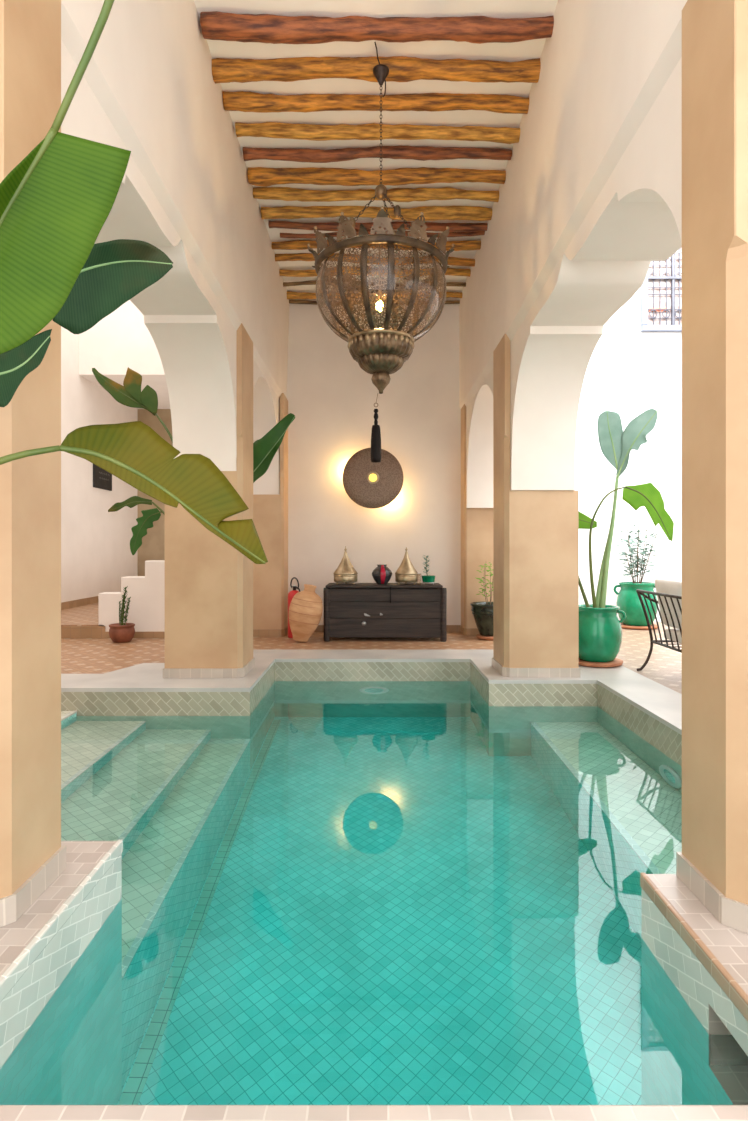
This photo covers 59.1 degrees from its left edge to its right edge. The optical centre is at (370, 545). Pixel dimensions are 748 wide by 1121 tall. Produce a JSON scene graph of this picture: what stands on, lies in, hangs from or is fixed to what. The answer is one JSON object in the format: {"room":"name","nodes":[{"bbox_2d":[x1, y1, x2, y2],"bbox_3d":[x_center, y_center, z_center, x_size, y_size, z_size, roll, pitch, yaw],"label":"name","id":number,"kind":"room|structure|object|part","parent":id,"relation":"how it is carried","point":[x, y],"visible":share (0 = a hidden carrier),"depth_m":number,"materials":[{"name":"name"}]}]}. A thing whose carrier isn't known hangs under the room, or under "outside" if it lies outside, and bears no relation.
{"room":"indoor swimming pool","nodes":[
{"label":"indoor swimming pool","id":0,"kind":"room"},
{"bbox_2d":[61,602,101,625],"bbox_3d":[-4.410,1.220,11.825,1.580,0.300,5.750,0,0,0],"label":"floor","id":1,"kind":"structure","parent":0,"point":[85,615],"depth_m":10.02,"materials":[{"name":"tile"}]},
{"bbox_2d":[61,326,137,602],"bbox_3d":[-5.300,-2.940,8.000,0.200,8.620,15.000,0,0,0],"label":"wall","id":2,"kind":"structure","parent":0,"point":[96,553],"depth_m":12.11,"materials":[{"name":"white paint"}]},
{"bbox_2d":[93,464,111,490],"bbox_3d":[-5.178,-1.400,12.750,0.042,0.600,0.840,0,0,0],"label":"wall plaque","id":3,"kind":"object","parent":2,"relation":"attached to","point":[102,479],"visible":0.53,"depth_m":12.65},
{"bbox_2d":[61,596,164,637],"bbox_3d":[-3.550,1.100,11.815,3.300,0.300,5.770,0,0,0],"label":"baseboard","id":4,"kind":"structure","parent":2,"relation":"attached to","point":[66,631],"depth_m":8.93,"materials":[{"name":"brown paint"}]},
{"bbox_2d":[109,623,134,642],"bbox_3d":[-3.252,1.135,8.620,0.324,0.230,0.324,0,0,0],"label":"pot","id":5,"kind":"object","parent":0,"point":[118,632],"depth_m":8.50,"materials":[{"name":"brown ceramic"}]},
{"bbox_2d":[79,300,165,379],"bbox_3d":[-3.525,-5.150,11.925,3.350,4.200,0.350,0,0,0],"label":"wall","id":6,"kind":"structure","parent":0,"point":[121,340],"depth_m":11.75,"materials":[{"name":"white paint"}]},
{"bbox_2d":[89,380,169,408],"bbox_3d":[-3.525,-3.125,13.500,3.350,0.150,2.800,0,0,0],"label":"ceiling","id":7,"kind":"structure","parent":0,"point":[160,386],"depth_m":12.78,"materials":[{"name":"white paint"}]},
{"bbox_2d":[138,409,172,575],"bbox_3d":[-3.525,-0.990,14.800,3.350,4.720,0.200,0,0,0],"label":"wall","id":8,"kind":"structure","parent":0,"point":[152,547],"depth_m":14.70,"materials":[{"name":"beige paint"}]},
{"bbox_2d":[61,0,289,494],"bbox_3d":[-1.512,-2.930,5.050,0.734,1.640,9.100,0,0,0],"label":"wall","id":9,"kind":"structure","parent":0,"point":[154,56],"depth_m":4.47,"materials":[{"name":"white paint"}]},
{"bbox_2d":[61,662,681,765],"bbox_3d":[-0.420,1.393,4.912,5.060,0.217,4.777,0,0,0],"label":"wall","id":10,"kind":"structure","parent":0,"point":[668,741],"depth_m":6.16,"materials":[{"name":"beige tile"}]},
{"bbox_2d":[0,840,122,1002],"bbox_3d":[-1.066,1.275,2.143,0.024,0.056,1.333,0,0,0],"label":"trim","id":11,"kind":"structure","parent":10,"relation":"attached to","point":[23,961],"depth_m":2.21,"materials":[{"name":"tile"}]},
{"bbox_2d":[61,711,76,720],"bbox_3d":[-1.839,1.812,4.308,1.563,0.730,2.985,0,0,0],"label":"trim","id":12,"kind":"structure","parent":10,"relation":"attached to","point":[71,712],"depth_m":5.66,"materials":[{"name":"tile"}]},
{"bbox_2d":[61,650,681,734],"bbox_3d":[-1.290,1.268,5.247,7.820,0.035,5.447,0,0,0],"label":"pool edge","id":13,"kind":"structure","parent":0,"point":[662,703],"depth_m":6.23,"materials":[{"name":"beige stone"}]},
{"bbox_2d":[163,323,254,677],"bbox_3d":[-1.589,-0.430,6.550,0.761,3.360,0.628,0,0,0],"label":"pillar","id":14,"kind":"structure","parent":13,"relation":"on","point":[209,582],"depth_m":6.25,"materials":[{"name":"beige paint"}]},
{"bbox_3d":[-1.589,1.204,6.550,0.761,0.089,0.628,0,0,0],"label":"skirting","id":15,"kind":"part","parent":14,"relation":"part of","materials":[{"name":"grey tile"}]},
{"bbox_2d":[492,334,580,677],"bbox_3d":[1.623,-0.385,6.570,0.731,3.270,0.608,0,0,0],"label":"pillar","id":16,"kind":"structure","parent":13,"relation":"on","point":[536,532],"depth_m":6.28,"materials":[{"name":"beige paint"}]},
{"bbox_3d":[1.623,1.204,6.570,0.731,0.089,0.608,0,0,0],"label":"skirting","id":17,"kind":"part","parent":16,"relation":"part of","materials":[{"name":"grey tile"}]},
{"bbox_2d":[61,622,681,693],"bbox_3d":[1.150,1.312,4.950,12.700,0.120,11.900,0,0,0],"label":"floor","id":18,"kind":"structure","parent":0,"point":[78,655],"depth_m":8.06,"materials":[{"name":"tile"}]},
{"bbox_2d":[109,586,134,642],"bbox_3d":[-3.252,0.885,8.620,0.324,0.730,0.324,0,0,0],"label":"cactus","id":19,"kind":"object","parent":18,"relation":"on","point":[121,632],"visible":1,"depth_m":8.54,"materials":[{"name":"brown ceramic"}]},
{"bbox_3d":[-3.224,0.805,8.620,0.057,0.511,0.022,0,0,0],"label":"stem","id":20,"kind":"part","parent":19,"relation":"part of","materials":[{"name":"green plant"}]},
{"bbox_2d":[99,560,164,631],"bbox_3d":[-2.870,0.505,9.700,1.660,1.490,1.500,0,0,0],"label":"staircase","id":21,"kind":"structure","parent":18,"relation":"on","point":[146,607],"depth_m":8.95,"materials":[{"name":"white paint"}]},
{"bbox_2d":[92,367,172,442],"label":"banana plant","id":22,"kind":"object","parent":18,"relation":"on","point":[129,393],"depth_m":7.72,"materials":[{"name":"green plant"}]},
{"bbox_2d":[108,496,164,554],"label":"banana plant","id":23,"kind":"object","parent":18,"relation":"on","point":[145,522],"depth_m":7.70,"materials":[{"name":"green plant"}]},
{"bbox_2d":[253,393,287,636],"bbox_3d":[-1.528,-0.430,9.350,0.673,3.360,0.528,0,0,0],"label":"pillar","id":24,"kind":"structure","parent":18,"relation":"on","point":[270,512],"depth_m":9.10,"materials":[{"name":"beige paint"}]},
{"bbox_3d":[-1.528,1.200,9.350,0.673,0.099,0.528,0,0,0],"label":"skirting","id":25,"kind":"part","parent":24,"relation":"part of","materials":[{"name":"brown paint"}]},
{"bbox_2d":[253,413,294,482],"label":"banana plant","id":26,"kind":"object","parent":18,"relation":"on","point":[265,448],"depth_m":7.27,"materials":[{"name":"green plant"}]},
{"bbox_2d":[288,577,299,637],"bbox_3d":[-1.044,0.838,9.019,0.186,0.825,0.187,0,0,-23],"label":"fire extinguisher","id":27,"kind":"object","parent":18,"relation":"on","point":[294,591],"visible":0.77,"depth_m":8.97,"materials":[{"name":"red paint"}]},
{"bbox_3d":[-1.043,0.509,9.020,0.125,0.167,0.020,0,0,0],"label":"handle","id":28,"kind":"part","parent":27,"relation":"part of","materials":[{"name":"black rubber"}]},
{"bbox_2d":[289,584,322,641],"bbox_3d":[-0.851,0.872,8.598,0.440,0.752,0.436,0,0,27],"label":"urn","id":29,"kind":"object","parent":18,"relation":"on","point":[306,606],"visible":1,"depth_m":8.45,"materials":[{"name":"ceramic"}]},
{"bbox_2d":[323,583,446,641],"bbox_3d":[0.188,0.882,8.928,1.618,0.735,0.624,0,0,1],"label":"sideboard","id":30,"kind":"object","parent":18,"relation":"on","point":[391,610],"visible":1,"depth_m":8.64,"materials":[{"name":"brown wood"}]},
{"bbox_3d":[-0.581,0.897,8.678,0.088,0.705,0.088,0,0,1],"label":"post","id":31,"kind":"part","parent":30,"relation":"part of","materials":[{"name":"brown wood"}]},
{"bbox_2d":[333,546,357,584],"bbox_3d":[-0.341,0.258,8.860,0.332,0.515,0.332,0,0,0],"label":"tagine","id":32,"kind":"object","parent":30,"relation":"on","point":[345,572],"visible":1,"depth_m":8.75,"materials":[{"name":"gold metal"}]},
{"bbox_3d":[-0.341,0.225,8.860,0.332,0.309,0.332,0,0,0],"label":"lid","id":33,"kind":"part","parent":32,"relation":"part of","materials":[{"name":"gold metal"}]},
{"bbox_2d":[372,564,391,584],"bbox_3d":[0.147,0.382,8.838,0.276,0.266,0.280,0,0,0],"label":"vase","id":34,"kind":"object","parent":30,"relation":"on","point":[381,574],"visible":1,"depth_m":8.75,"materials":[{"name":"grey ceramic"}]},
{"bbox_3d":[0.176,0.532,8.930,1.535,0.035,0.620,0,0,1],"label":"lid","id":35,"kind":"part","parent":30,"relation":"part of","materials":[{"name":"brown wood"}]},
{"bbox_3d":[0.193,0.860,9.205,1.510,0.600,0.030,0,0,1],"label":"panel","id":36,"kind":"part","parent":30,"relation":"part of","materials":[{"name":"brown wood"}]},
{"bbox_2d":[395,547,417,584],"bbox_3d":[0.477,0.265,8.860,0.315,0.500,0.315,0,0,0],"label":"tagine","id":37,"kind":"object","parent":30,"relation":"on","point":[406,573],"visible":0.98,"depth_m":8.76,"materials":[{"name":"gold metal"}]},
{"bbox_3d":[0.477,0.225,8.860,0.315,0.309,0.315,0,0,0],"label":"lid","id":38,"kind":"part","parent":37,"relation":"part of","materials":[{"name":"gold metal"}]},
{"bbox_2d":[422,555,434,584],"bbox_3d":[0.772,0.317,8.860,0.192,0.396,0.192,0,0,0],"label":"potted cutting","id":39,"kind":"object","parent":30,"relation":"on","point":[427,578],"visible":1,"depth_m":8.81,"materials":[{"name":"green ceramic"}]},
{"bbox_3d":[0.949,0.897,8.652,0.088,0.705,0.088,0,0,1],"label":"post","id":40,"kind":"part","parent":30,"relation":"part of","materials":[{"name":"brown wood"}]},
{"bbox_2d":[460,404,492,635],"bbox_3d":[1.603,-0.385,9.410,0.623,3.270,0.408,0,0,0],"label":"pillar","id":41,"kind":"structure","parent":18,"relation":"on","point":[476,523],"depth_m":9.22,"materials":[{"name":"beige paint"}]},
{"bbox_3d":[1.603,1.200,9.410,0.623,0.099,0.408,0,0,0],"label":"skirting","id":42,"kind":"part","parent":41,"relation":"part of","materials":[{"name":"brown paint"}]},
{"bbox_2d":[470,562,492,639],"bbox_3d":[1.588,0.727,8.880,0.504,1.042,0.504,0,0,0],"label":"potted shrub","id":43,"kind":"object","parent":18,"relation":"on","point":[482,612],"visible":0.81,"depth_m":8.76,"materials":[{"name":"green plant"}]},
{"bbox_2d":[470,602,492,635],"bbox_3d":[1.588,0.984,8.880,0.504,0.432,0.504,0,0,0],"label":"pot","id":44,"kind":"object","parent":43,"relation":"on","point":[482,612],"depth_m":8.73,"materials":[{"name":"green ceramic"}]},
{"bbox_3d":[1.578,0.513,8.875,0.119,0.615,0.244,0,0,-12],"label":"stem","id":45,"kind":"part","parent":43,"relation":"part of","materials":[{"name":"green plant"}]},
{"bbox_2d":[579,408,673,667],"bbox_3d":[2.571,-0.093,7.000,1.146,2.682,0.545,0,0,0],"label":"potted palm","id":46,"kind":"object","parent":18,"relation":"on","point":[600,630],"visible":0.83,"depth_m":6.86,"materials":[{"name":"green plant"}]},
{"bbox_2d":[579,604,625,661],"bbox_3d":[2.387,0.920,7.000,0.561,0.570,0.524,0,0,0],"label":"pot","id":47,"kind":"object","parent":46,"relation":"on","point":[600,630],"depth_m":6.80,"materials":[{"name":"green ceramic"}]},
{"bbox_2d":[613,522,669,629],"bbox_3d":[4.104,0.434,10.149,0.835,1.628,0.845,0,0,0],"label":"potted shrub","id":48,"kind":"object","parent":18,"relation":"on","point":[628,601],"visible":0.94,"depth_m":9.95,"materials":[{"name":"green plant"}]},
{"bbox_2d":[613,582,657,625],"bbox_3d":[4.071,0.882,10.100,0.637,0.647,0.595,0,0,0],"label":"pot","id":49,"kind":"object","parent":48,"relation":"on","point":[628,601],"depth_m":9.89,"materials":[{"name":"green ceramic"}]},
{"bbox_3d":[4.120,0.153,10.091,0.430,1.018,0.521,0,0,-38],"label":"stem","id":50,"kind":"part","parent":48,"relation":"part of","materials":[{"name":"green plant"}]},
{"bbox_2d":[636,589,681,670],"bbox_3d":[3.092,0.842,5.875,0.880,0.820,1.481,0,0,0],"label":"garden chair","id":51,"kind":"object","parent":18,"relation":"on","point":[638,591],"visible":0.41,"depth_m":6.31,"materials":[{"name":"metal"}]},
{"bbox_3d":[2.734,0.846,6.597,0.164,0.812,0.043,0,0,8],"label":"leg","id":52,"kind":"part","parent":51,"relation":"part of","materials":[{"name":"metal"}]},
{"bbox_3d":[3.060,0.541,6.600,0.803,0.204,0.026,0,0,0],"label":"arm rail","id":53,"kind":"part","parent":51,"relation":"part of","materials":[{"name":"metal"}]},
{"bbox_3d":[2.665,0.445,5.875,0.026,0.026,1.450,0,0,0],"label":"rail","id":54,"kind":"part","parent":51,"relation":"part of","materials":[{"name":"metal"}]},
{"bbox_3d":[2.800,0.950,5.875,0.026,0.026,1.410,0,0,0],"label":"rail","id":55,"kind":"part","parent":51,"relation":"part of","materials":[{"name":"metal"}]},
{"bbox_2d":[664,629,681,643],"bbox_3d":[3.160,0.859,5.860,0.600,0.138,1.320,0,0,0],"label":"seat cushion","id":56,"kind":"object","parent":51,"relation":"on","point":[666,630],"visible":0.09,"depth_m":6.25,"materials":[{"name":"white fabric"}]},
{"bbox_2d":[655,579,681,628],"bbox_3d":[2.890,0.550,6.220,0.227,0.460,0.600,0,0,0],"label":"cushion","id":57,"kind":"object","parent":56,"relation":"on","point":[666,586],"visible":0.45,"depth_m":6.18,"materials":[{"name":"white fabric"}]},
{"bbox_2d":[287,299,460,624],"bbox_3d":[0.050,-1.190,9.700,4.100,5.120,0.200,0,0,0],"label":"wall","id":58,"kind":"structure","parent":0,"point":[331,399],"depth_m":9.60,"materials":[{"name":"white paint"}]},
{"bbox_2d":[343,448,402,507],"bbox_3d":[0.029,-0.971,9.486,0.871,0.871,0.226,0,0,0],"label":"lamp","id":59,"kind":"object","parent":58,"relation":"attached to","point":[369,484],"visible":0.98,"depth_m":9.40,"materials":[{"name":"metal"}]},
{"bbox_2d":[314,625,459,631],"bbox_3d":[0.050,1.200,9.592,2.500,0.100,0.015,0,0,0],"label":"baseboard","id":60,"kind":"structure","parent":58,"relation":"attached to","point":[320,628],"depth_m":9.59,"materials":[{"name":"brown tile"}]},
{"bbox_2d":[0,841,747,1120],"bbox_3d":[-0.165,1.275,1.103,5.570,0.050,3.406,0,0,0],"label":"coping","id":61,"kind":"object","parent":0,"point":[729,945],"visible":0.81,"depth_m":1.47,"materials":[{"name":"tile"}]},
{"bbox_2d":[0,0,65,926],"bbox_3d":[-1.573,-0.430,2.345,0.783,3.360,0.428,0,0,0],"label":"pillar","id":62,"kind":"structure","parent":61,"relation":"on","point":[32,854],"depth_m":2.30,"materials":[{"name":"beige paint"}]},
{"bbox_3d":[-1.573,1.204,2.345,0.783,0.089,0.428,0,0,0],"label":"skirting","id":63,"kind":"part","parent":62,"relation":"part of","materials":[{"name":"grey tile"}]},
{"bbox_2d":[0,0,267,563],"bbox_3d":[-1.208,-0.315,1.628,1.878,3.131,0.637,0,0,-32],"label":"banana plant","id":64,"kind":"object","parent":61,"relation":"on","point":[55,204],"visible":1,"depth_m":1.66,"materials":[{"name":"green plant"}]},
{"bbox_2d":[676,0,747,933],"bbox_3d":[1.561,-0.385,2.308,0.806,3.270,0.393,0,0,0],"label":"pillar","id":65,"kind":"structure","parent":61,"relation":"on","point":[712,862],"depth_m":2.24,"materials":[{"name":"beige paint"}]},
{"bbox_3d":[1.561,1.204,2.308,0.806,0.089,0.393,0,0,0],"label":"skirting","id":66,"kind":"part","parent":65,"relation":"part of","materials":[{"name":"grey tile"}]},
{"bbox_2d":[0,854,747,1068],"bbox_3d":[-0.958,1.401,2.143,3.984,0.201,1.325,0,0,0],"label":"wall","id":67,"kind":"structure","parent":0,"point":[25,1001],"depth_m":2.18,"materials":[{"name":"tile"}]},
{"bbox_2d":[640,873,747,1021],"bbox_3d":[1.039,1.275,2.002,0.022,0.056,1.050,0,0,0],"label":"trim","id":68,"kind":"structure","parent":67,"relation":"attached to","point":[723,978],"depth_m":2.08,"materials":[{"name":"brown tile"}]},
{"bbox_2d":[709,1004,746,1054],"bbox_3d":[1.217,1.535,1.860,0.366,0.270,0.320,0,0,0],"label":"trim","id":69,"kind":"structure","parent":67,"relation":"attached to","point":[716,1026],"depth_m":2.02,"materials":[{"name":"grey tile"}]},
{"bbox_2d":[194,0,557,298],"bbox_3d":[0.025,-3.700,5.150,3.850,0.200,9.300,0,0,0],"label":"ceiling","id":70,"kind":"structure","parent":0,"point":[505,9],"depth_m":5.22,"materials":[{"name":"paint"}]},
{"bbox_2d":[283,280,465,287],"bbox_3d":[0.054,-3.543,8.925,2.490,0.087,0.108,0,0,-1],"label":"ceiling beam","id":71,"kind":"structure","parent":70,"relation":"attached to","point":[311,282],"depth_m":8.89,"materials":[{"name":"brown wood"}]},
{"bbox_2d":[289,300,459,304],"bbox_3d":[0.058,-3.527,9.558,2.488,0.076,0.093,0,0,0],"label":"ceiling beam","id":72,"kind":"structure","parent":70,"relation":"attached to","point":[290,301],"depth_m":9.54,"materials":[{"name":"brown wood"}]},
{"bbox_2d":[275,253,474,266],"bbox_3d":[0.074,-3.548,8.169,2.528,0.156,0.136,0,0,-1],"label":"ceiling beam","id":73,"kind":"structure","parent":70,"relation":"attached to","point":[454,261],"depth_m":8.13,"materials":[{"name":"brown wood"}]},
{"bbox_2d":[279,266,470,276],"bbox_3d":[0.065,-3.551,8.545,2.513,0.138,0.142,0,0,0],"label":"ceiling beam","id":74,"kind":"structure","parent":70,"relation":"attached to","point":[450,271],"depth_m":8.52,"materials":[{"name":"brown wood"}]},
{"bbox_2d":[287,291,462,298],"bbox_3d":[0.050,-3.545,9.338,2.504,0.115,0.146,0,0,0],"label":"ceiling beam","id":75,"kind":"structure","parent":70,"relation":"attached to","point":[290,294],"depth_m":9.29,"materials":[{"name":"brown wood"}]},
{"bbox_2d":[222,91,529,113],"bbox_3d":[0.060,-3.555,5.285,2.463,0.155,0.169,0,0,0],"label":"ceiling beam","id":76,"kind":"structure","parent":70,"relation":"attached to","point":[243,101],"depth_m":5.25,"materials":[{"name":"brown wood"}]},
{"bbox_2d":[253,187,498,201],"bbox_3d":[0.056,-3.544,6.665,2.474,0.137,0.157,0,0,0],"label":"ceiling beam","id":77,"kind":"structure","parent":70,"relation":"attached to","point":[272,193],"depth_m":6.62,"materials":[{"name":"brown wood"}]},
{"bbox_2d":[212,56,540,83],"bbox_3d":[0.056,-3.548,4.918,2.484,0.171,0.198,0,0,0],"label":"ceiling beam","id":78,"kind":"structure","parent":70,"relation":"attached to","point":[401,68],"depth_m":4.87,"materials":[{"name":"brown wood"}]},
{"bbox_2d":[247,167,505,186],"bbox_3d":[0.062,-3.554,6.338,2.469,0.175,0.172,0,0,0],"label":"ceiling beam","id":79,"kind":"structure","parent":70,"relation":"attached to","point":[257,176],"depth_m":6.29,"materials":[{"name":"brown wood"}]},
{"bbox_2d":[261,206,491,220],"bbox_3d":[0.075,-3.552,7.042,2.478,0.161,0.172,0,0,0],"label":"ceiling beam","id":80,"kind":"structure","parent":70,"relation":"attached to","point":[431,213],"depth_m":6.99,"materials":[{"name":"brown wood"}]},
{"bbox_2d":[272,240,480,250],"bbox_3d":[0.083,-3.537,7.766,2.499,0.129,0.131,0,0,0],"label":"ceiling beam","id":81,"kind":"structure","parent":70,"relation":"attached to","point":[467,245],"depth_m":7.73,"materials":[{"name":"brown wood"}]},
{"bbox_2d":[200,11,553,43],"bbox_3d":[0.068,-3.542,4.518,2.433,0.160,0.206,0,0,0],"label":"ceiling beam","id":82,"kind":"structure","parent":70,"relation":"attached to","point":[215,25],"depth_m":4.48,"materials":[{"name":"brown wood"}]},
{"bbox_2d":[235,122,519,143],"bbox_3d":[0.077,-3.539,5.649,2.454,0.148,0.137,0,0,0],"label":"ceiling beam","id":83,"kind":"structure","parent":70,"relation":"attached to","point":[314,132],"depth_m":5.61,"materials":[{"name":"brown wood"}]},
{"bbox_2d":[243,146,511,162],"bbox_3d":[0.059,-3.545,5.968,2.420,0.120,0.144,0,0,0],"label":"ceiling beam","id":84,"kind":"structure","parent":70,"relation":"attached to","point":[422,153],"depth_m":5.94,"materials":[{"name":"brown wood"}]},
{"bbox_2d":[268,221,487,231],"bbox_3d":[0.088,-3.540,7.303,2.434,0.121,0.134,0,0,0],"label":"ceiling beam","id":85,"kind":"structure","parent":70,"relation":"attached to","point":[329,226],"depth_m":7.27,"materials":[{"name":"brown wood"}]},
{"bbox_2d":[307,42,454,462],"bbox_3d":[0.073,-2.064,4.800,1.074,2.913,1.074,0,0,0],"label":"hanging lantern","id":86,"kind":"object","parent":70,"relation":"hanging from","point":[380,351],"visible":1,"depth_m":4.55,"materials":[{"name":"metal"}]},
{"bbox_3d":[-0.409,-2.070,4.678,0.073,0.054,0.067,0,0,0],"label":"crown","id":87,"kind":"part","parent":86,"relation":"part of","materials":[{"name":"gold metal"}]},
{"bbox_3d":[-0.363,-2.112,4.548,0.068,0.137,0.156,0,0,-30],"label":"crown","id":88,"kind":"part","parent":86,"relation":"part of","materials":[{"name":"metal"}]},
{"bbox_3d":[-0.363,-2.112,5.051,0.068,0.137,0.156,0,0,30],"label":"crown","id":89,"kind":"part","parent":86,"relation":"part of","materials":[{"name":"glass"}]},
{"bbox_3d":[-0.283,-2.070,4.444,0.066,0.054,0.068,0,0,-45],"label":"crown","id":90,"kind":"part","parent":86,"relation":"part of","materials":[{"name":"gold metal"}]},
{"bbox_3d":[-0.179,-2.112,4.364,0.156,0.137,0.068,0,0,30],"label":"crown","id":91,"kind":"part","parent":86,"relation":"part of","materials":[{"name":"metal"}]},
{"bbox_3d":[-0.179,-2.112,5.236,0.156,0.137,0.068,0,0,-30],"label":"crown","id":92,"kind":"part","parent":86,"relation":"part of","materials":[{"name":"glass"}]},
{"bbox_3d":[-0.172,-2.302,4.791,0.439,0.515,0.023,0,0,-2],"label":"support chain","id":93,"kind":"part","parent":86,"relation":"part of","materials":[{"name":"metal"}]},
{"bbox_3d":[-0.050,-2.070,4.319,0.067,0.054,0.073,0,0,0],"label":"crown","id":94,"kind":"part","parent":86,"relation":"part of","materials":[{"name":"gold metal"}]},
{"bbox_3d":[0.036,-0.744,4.800,0.078,0.273,0.078,0,0,0],"label":"wooden pull","id":95,"kind":"part","parent":86,"relation":"part of","materials":[{"name":"black wood"}]},
{"bbox_3d":[0.047,-3.509,4.701,0.015,0.097,0.107,0,0,20],"label":"cord","id":96,"kind":"part","parent":86,"relation":"part of","materials":[{"name":"metal"}]},
{"bbox_3d":[0.073,-2.112,5.303,0.156,0.137,0.068,0,0,0],"label":"crown","id":97,"kind":"part","parent":86,"relation":"part of","materials":[{"name":"glass"}]},
{"bbox_2d":[377,210,381,300],"bbox_3d":[0.063,-2.112,4.800,0.036,0.655,0.036,0,0,0],"label":"bulb socket","id":98,"kind":"object","parent":86,"relation":"attached to","point":[378,297],"depth_m":4.79,"materials":[{"name":"gold metal"}]},
{"bbox_3d":[0.063,-1.745,4.800,0.056,0.078,0.056,0,0,0],"label":"bulb","id":99,"kind":"part","parent":86,"relation":"part of","materials":[{"name":"white glass"}]},
{"bbox_3d":[0.073,-1.742,4.800,0.915,0.515,0.915,0,0,0],"label":"pierced globe","id":100,"kind":"part","parent":86,"relation":"part of","materials":[{"name":"metal"}]},
{"bbox_3d":[0.073,-3.005,4.800,0.015,0.793,0.015,0,0,45],"label":"chain","id":101,"kind":"part","parent":86,"relation":"part of","materials":[{"name":"metal"}]},
{"bbox_3d":[0.073,-1.315,4.800,0.348,0.120,0.348,0,0,0],"label":"lamp shade","id":102,"kind":"part","parent":86,"relation":"part of","materials":[{"name":"gold metal"}]},
{"bbox_3d":[0.073,-1.425,4.800,0.475,0.150,0.475,0,0,0],"label":"lamp shade","id":103,"kind":"part","parent":86,"relation":"part of","materials":[{"name":"gold metal"}]},
{"bbox_3d":[0.073,-2.112,4.297,0.156,0.137,0.068,0,0,0],"label":"crown","id":104,"kind":"part","parent":86,"relation":"part of","materials":[{"name":"metal"}]},
{"bbox_3d":[0.188,-2.302,5.016,0.023,0.515,0.439,0,0,28],"label":"support chain","id":105,"kind":"part","parent":86,"relation":"part of","materials":[{"name":"metal"}]},
{"bbox_3d":[0.203,-2.302,4.592,0.023,0.515,0.439,0,0,-32],"label":"support chain","id":106,"kind":"part","parent":86,"relation":"part of","materials":[{"name":"metal"}]},
{"bbox_3d":[0.195,-2.070,4.319,0.067,0.054,0.073,0,0,0],"label":"crown","id":107,"kind":"part","parent":86,"relation":"part of","materials":[{"name":"gold metal"}]},
{"bbox_3d":[0.324,-2.112,5.236,0.156,0.137,0.068,0,0,30],"label":"crown","id":108,"kind":"part","parent":86,"relation":"part of","materials":[{"name":"glass"}]},
{"bbox_3d":[0.324,-2.112,4.364,0.156,0.137,0.068,0,0,-30],"label":"crown","id":109,"kind":"part","parent":86,"relation":"part of","materials":[{"name":"metal"}]},
{"bbox_3d":[0.428,-2.070,4.444,0.068,0.054,0.066,0,0,-45],"label":"crown","id":110,"kind":"part","parent":86,"relation":"part of","materials":[{"name":"gold metal"}]},
{"bbox_3d":[0.508,-2.112,4.548,0.068,0.137,0.156,0,0,30],"label":"crown","id":111,"kind":"part","parent":86,"relation":"part of","materials":[{"name":"metal"}]},
{"bbox_3d":[0.554,-2.070,4.678,0.073,0.054,0.067,0,0,0],"label":"crown","id":112,"kind":"part","parent":86,"relation":"part of","materials":[{"name":"gold metal"}]},
{"bbox_2d":[280,230,484,238],"bbox_3d":[0.147,-3.537,7.465,2.357,0.093,0.097,0,0,0],"label":"ceiling beam","id":113,"kind":"structure","parent":70,"relation":"attached to","point":[478,233],"depth_m":7.46,"materials":[{"name":"brown wood"}]},
{"bbox_2d":[422,575,434,582],"bbox_3d":[0.772,0.443,8.860,0.192,0.088,0.192,0,0,0],"label":"plant pot","id":114,"kind":"object","parent":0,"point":[426,578],"depth_m":8.79,"materials":[{"name":"green ceramic"}]},
{"bbox_2d":[459,0,686,507],"bbox_3d":[1.556,-2.140,5.050,0.761,3.220,9.100,0,0,0],"label":"wall","id":115,"kind":"structure","parent":0,"point":[628,217],"depth_m":4.54,"materials":[{"name":"white paint"}]},
{"bbox_2d":[575,287,681,621],"bbox_3d":[4.750,-3.190,11.000,5.700,9.120,0.200,0,0,0],"label":"wall","id":116,"kind":"structure","parent":0,"point":[630,372],"depth_m":10.90,"materials":[{"name":"paint"}]},
{"bbox_2d":[641,247,681,331],"bbox_3d":[5.072,-4.401,10.854,1.250,1.750,0.088,0,0,0],"label":"window","id":117,"kind":"structure","parent":116,"relation":"in","point":[661,289],"depth_m":10.85,"materials":[{"name":"blue paint"}]},
{"bbox_3d":[4.723,-3.889,10.861,0.300,0.065,0.013,0,0,0],"label":"red panel","id":118,"kind":"part","parent":117,"relation":"part of","materials":[{"name":"orange paint"}]},
{"label":"floor","id":119,"kind":"structure","parent":0,"visible":0},
{"bbox_2d":[61,711,76,724],"bbox_3d":[-2.002,2.200,4.308,1.877,1.500,2.996,0,0,0],"label":"steps","id":120,"kind":"structure","parent":119,"relation":"on","point":[63,713],"depth_m":5.71,"materials":[{"name":"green tile"}]},
{"bbox_2d":[0,681,747,1104],"bbox_3d":[-0.420,2.228,4.391,5.068,1.465,5.827,0,0,0],"label":"water","id":121,"kind":"object","parent":119,"relation":"on","point":[334,892],"visible":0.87,"depth_m":2.69,"materials":[{"name":"teal liquid"}]}
]}

